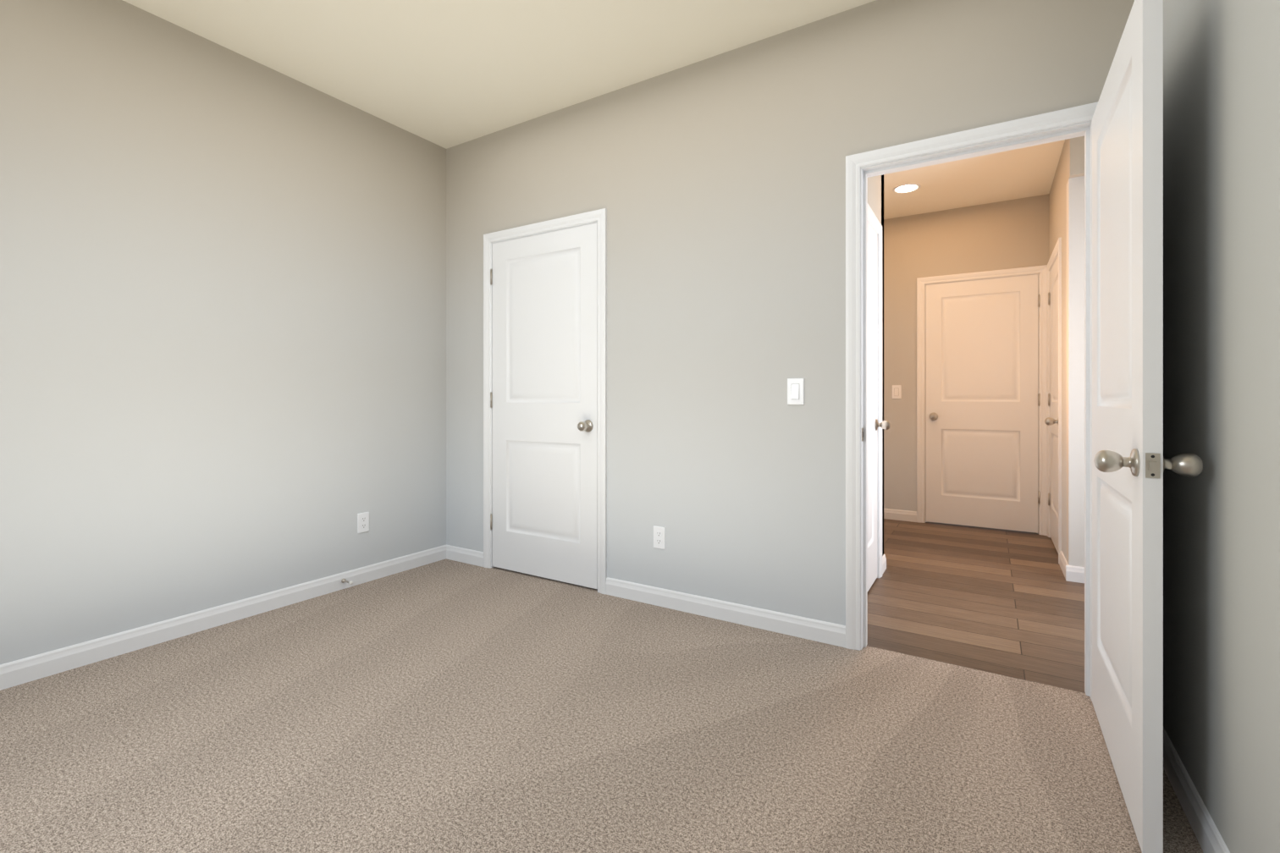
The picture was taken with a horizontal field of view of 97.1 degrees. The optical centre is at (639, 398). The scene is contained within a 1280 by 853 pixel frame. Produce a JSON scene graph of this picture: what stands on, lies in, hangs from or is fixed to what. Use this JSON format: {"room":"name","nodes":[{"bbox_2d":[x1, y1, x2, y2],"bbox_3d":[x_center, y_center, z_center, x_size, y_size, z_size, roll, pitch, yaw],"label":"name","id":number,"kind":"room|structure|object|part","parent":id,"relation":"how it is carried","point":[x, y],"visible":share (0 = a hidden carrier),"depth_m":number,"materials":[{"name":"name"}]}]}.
{"room":"empty bedroom","nodes":[
{"label":"empty bedroom","id":0,"kind":"room"},
{"bbox_2d":[0,0,446,664],"bbox_3d":[-2.188,-0.300,2.453,0.115,2.740,3.430,0,0,32],"label":"wall","id":1,"kind":"structure","parent":0,"point":[222,325],"depth_m":2.58,"materials":[{"name":"paint"}]},
{"bbox_2d":[0,545,446,690],"bbox_3d":[-2.133,1.025,2.420,0.013,0.090,3.200,0,0,32],"label":"baseboard","id":2,"kind":"structure","parent":1,"relation":"attached to","point":[33,668],"depth_m":2.56,"materials":[{"name":"white wood"}]},
{"bbox_2d":[341,578,353,584],"bbox_3d":[-1.630,1.023,3.149,0.082,0.025,0.025,0,0,32],"label":"door stop","id":3,"kind":"object","parent":2,"relation":"attached to","point":[344,581],"depth_m":3.15,"materials":[{"name":"silver metal"}]},
{"bbox_2d":[357,512,369,533],"bbox_3d":[-1.605,0.722,3.280,0.008,0.114,0.070,0,0,32],"label":"outlet","id":4,"kind":"object","parent":1,"relation":"attached to","point":[362,522],"visible":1,"depth_m":3.27,"materials":[{"name":"white plastic"}]},
{"bbox_2d":[122,0,875,148],"bbox_3d":[-0.635,-1.720,1.494,3.765,0.100,3.430,0,0,32],"label":"ceiling","id":5,"kind":"structure","parent":0,"point":[446,74],"depth_m":2.66,"materials":[{"name":"white paint"}]},
{"bbox_2d":[0,558,1203,852],"bbox_3d":[-0.651,1.120,1.468,3.765,0.100,3.370,0,0,32],"label":"floor","id":6,"kind":"structure","parent":0,"point":[447,706],"depth_m":1.76,"materials":[{"name":"beige carpet"}]},
{"bbox_2d":[446,0,1134,625],"bbox_3d":[0.285,-0.300,2.874,3.650,2.740,0.115,0,0,32],"label":"wall","id":7,"kind":"structure","parent":0,"point":[715,186],"depth_m":2.69,"materials":[{"name":"paint"}]},
{"bbox_2d":[446,545,483,567],"bbox_3d":[-1.145,1.025,3.682,0.368,0.090,0.013,0,0,32],"label":"baseboard","id":8,"kind":"structure","parent":7,"relation":"attached to","point":[466,555],"depth_m":3.67,"materials":[{"name":"white wood"}]},
{"bbox_2d":[483,208,606,594],"bbox_3d":[-0.573,0.017,3.358,0.944,2.107,0.197,0,0,32],"label":"door","id":9,"kind":"structure","parent":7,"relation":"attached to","point":[492,566],"depth_m":3.32,"materials":[{"name":"white wood"}]},
{"bbox_3d":[-0.573,0.042,3.358,0.836,2.032,0.197,0,0,32],"label":"closet door","id":10,"kind":"part","parent":9,"relation":"part of","materials":[{"name":"white wood"}]},
{"bbox_2d":[653,525,665,549],"bbox_3d":[0.099,0.720,2.917,0.070,0.114,0.008,0,0,32],"label":"outlet","id":11,"kind":"object","parent":7,"relation":"attached to","point":[659,537],"visible":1,"depth_m":2.91,"materials":[{"name":"white plastic"}]},
{"bbox_2d":[605,577,845,647],"bbox_3d":[0.350,1.025,2.758,1.258,0.090,0.013,0,0,32],"label":"baseboard","id":12,"kind":"structure","parent":7,"relation":"attached to","point":[808,628],"depth_m":2.70,"materials":[{"name":"white wood"}]},
{"bbox_2d":[787,378,804,405],"bbox_3d":[0.699,-0.030,2.543,0.076,0.120,0.012,0,0,32],"label":"bedroom light switch","id":13,"kind":"object","parent":7,"relation":"attached to","point":[795,391],"visible":1,"depth_m":2.54,"materials":[{"name":"white plastic"}]},
{"bbox_2d":[845,101,1097,701],"bbox_3d":[1.294,0.017,2.241,0.892,2.107,0.132,0,0,32],"label":"door frame","id":14,"kind":"structure","parent":7,"relation":"attached to","point":[1038,123],"depth_m":2.40,"materials":[{"name":"white wood"}]},
{"bbox_2d":[861,427,863,441],"bbox_3d":[0.953,0.155,2.417,0.002,0.057,0.030,0,0,32],"label":"strike plate","id":15,"kind":"object","parent":14,"relation":"attached to","point":[863,434],"visible":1,"depth_m":2.42,"materials":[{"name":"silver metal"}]},
{"bbox_2d":[1091,0,1202,852],"bbox_3d":[1.386,0.042,1.635,0.197,2.032,0.812,0,0,32],"label":"bedroom door","id":16,"kind":"structure","parent":7,"relation":"in","point":[1129,463],"depth_m":1.41,"materials":[{"name":"white paint"},{"name":"wood"},{"name":"satin nickel"}]},
{"bbox_2d":[867,174,883,555],"bbox_3d":[1.177,-0.300,3.086,0.115,2.740,1.185,0,0,32],"label":"wall","id":17,"kind":"structure","parent":0,"point":[874,191],"depth_m":3.45,"materials":[{"name":"paint"}]},
{"bbox_2d":[867,204,882,578],"bbox_3d":[1.220,0.017,3.029,0.016,2.107,0.886,0,0,32],"label":"door frame","id":18,"kind":"structure","parent":17,"relation":"attached to","point":[874,222],"depth_m":3.36,"materials":[{"name":"white wood"}]},
{"bbox_2d":[867,220,890,591],"bbox_3d":[1.197,0.042,3.043,0.197,2.032,0.778,0,0,32],"label":"door","id":19,"kind":"structure","parent":17,"relation":"in","point":[874,424],"depth_m":3.25,"materials":[{"name":"white paint"},{"name":"wood"},{"name":"satin nickel"}]},
{"bbox_2d":[882,553,886,574],"bbox_3d":[1.497,1.025,3.482,0.013,0.090,0.176,0,0,32],"label":"baseboard","id":20,"kind":"structure","parent":17,"relation":"attached to","point":[884,563],"depth_m":3.48,"materials":[{"name":"white wood"}]},
{"bbox_2d":[881,175,883,556],"bbox_3d":[1.169,-0.300,3.720,0.795,2.740,0.115,0,0,32],"label":"wall","id":21,"kind":"structure","parent":0,"point":[882,361],"depth_m":3.51,"materials":[{"name":"paint"}]},
{"bbox_2d":[883,193,1048,511],"bbox_3d":[2.518,-0.300,4.880,1.870,2.740,0.115,0,0,32],"label":"wall","id":22,"kind":"structure","parent":0,"point":[1007,234],"depth_m":4.89,"materials":[{"name":"paint"}]},
{"bbox_2d":[892,385,901,398],"bbox_3d":[2.254,-0.055,4.967,0.076,0.120,0.012,0,0,32],"label":"light switch","id":23,"kind":"object","parent":22,"relation":"attached to","point":[896,391],"visible":1,"depth_m":4.96,"materials":[{"name":"white plastic"}]},
{"bbox_2d":[883,508,916,522],"bbox_3d":[2.090,1.025,5.069,0.713,0.090,0.013,0,0,32],"label":"baseboard","id":24,"kind":"structure","parent":22,"relation":"attached to","point":[899,515],"depth_m":4.95,"materials":[{"name":"white wood"}]},
{"bbox_2d":[925,274,1040,533],"bbox_3d":[2.799,0.042,4.660,0.816,2.032,0.197,0,0,32],"label":"door","id":25,"kind":"structure","parent":22,"relation":"in","point":[982,400],"depth_m":4.63,"materials":[{"name":"white wood"}]},
{"bbox_2d":[916,237,1061,563],"bbox_3d":[2.587,0.017,4.313,0.927,2.107,1.008,0,0,32],"label":"door frame","id":26,"kind":"structure","parent":22,"relation":"attached to","point":[922,282],"depth_m":4.42,"materials":[{"name":"white wood"}]},
{"bbox_2d":[883,139,1064,219],"bbox_3d":[2.093,-1.680,3.755,4.600,0.180,3.285,0,0,32],"label":"ceiling","id":27,"kind":"structure","parent":0,"point":[1016,173],"depth_m":4.13,"materials":[{"name":"white paint"}]},
{"bbox_2d":[892,183,920,193],"bbox_3d":[2.015,-1.586,4.276,0.190,0.008,0.190,0,0,32],"label":"recessed light","id":28,"kind":"object","parent":27,"relation":"in","point":[905,188],"visible":1,"depth_m":4.27,"materials":[{"name":"white"}]},
{"bbox_2d":[866,518,1085,693],"bbox_3d":[2.077,1.120,3.729,4.600,0.100,3.345,0,0,32],"label":"floor","id":29,"kind":"structure","parent":0,"point":[1006,603],"depth_m":2.94,"materials":[{"name":"wood"}]},
{"bbox_2d":[1048,139,1066,560],"bbox_3d":[2.959,-0.300,3.925,0.115,2.740,1.275,0,0,32],"label":"wall","id":30,"kind":"structure","parent":0,"point":[1057,212],"depth_m":3.58,"materials":[{"name":"paint"}]},
{"bbox_2d":[1044,255,1058,553],"bbox_3d":[2.965,0.042,4.008,0.197,2.032,0.778,0,0,32],"label":"door","id":31,"kind":"structure","parent":30,"relation":"in","point":[1051,421],"depth_m":4.08,"materials":[{"name":"white wood"}]},
{"bbox_2d":[1059,550,1068,579],"bbox_3d":[2.610,1.025,3.481,0.013,0.090,0.383,0,0,32],"label":"baseboard","id":32,"kind":"structure","parent":30,"relation":"attached to","point":[1062,562],"depth_m":3.48,"materials":[{"name":"white wood"}]},
{"bbox_2d":[1066,176,1084,567],"bbox_3d":[3.272,-0.110,2.914,1.710,2.360,0.115,0,0,32],"label":"wall","id":33,"kind":"structure","parent":0,"point":[1075,371],"depth_m":3.30,"materials":[{"name":"white paint"}]},
{"bbox_2d":[1065,565,1084,583],"bbox_3d":[3.191,1.025,2.890,1.623,0.090,0.013,0,0,32],"label":"baseboard","id":34,"kind":"structure","parent":33,"relation":"attached to","point":[1074,574],"depth_m":3.29,"materials":[{"name":"white wood"}]},
{"bbox_2d":[1066,136,1084,182],"bbox_3d":[3.259,-1.480,2.893,1.710,0.380,0.165,0,0,32],"label":"wall","id":35,"kind":"structure","parent":0,"point":[1075,157],"depth_m":3.26,"materials":[{"name":"paint"}]},
{"bbox_2d":[1163,0,1279,852],"bbox_3d":[0.887,-0.300,0.486,0.115,2.740,3.315,0,0,32],"label":"wall","id":36,"kind":"structure","parent":0,"point":[1222,381],"depth_m":1.25,"materials":[{"name":"grey paint"}]},
{"bbox_2d":[1163,727,1230,852],"bbox_3d":[0.863,1.025,0.568,0.013,0.090,3.200,0,0,32],"label":"baseboard","id":37,"kind":"structure","parent":36,"relation":"attached to","point":[1209,837],"depth_m":1.42,"materials":[{"name":"white wood"}]}
]}

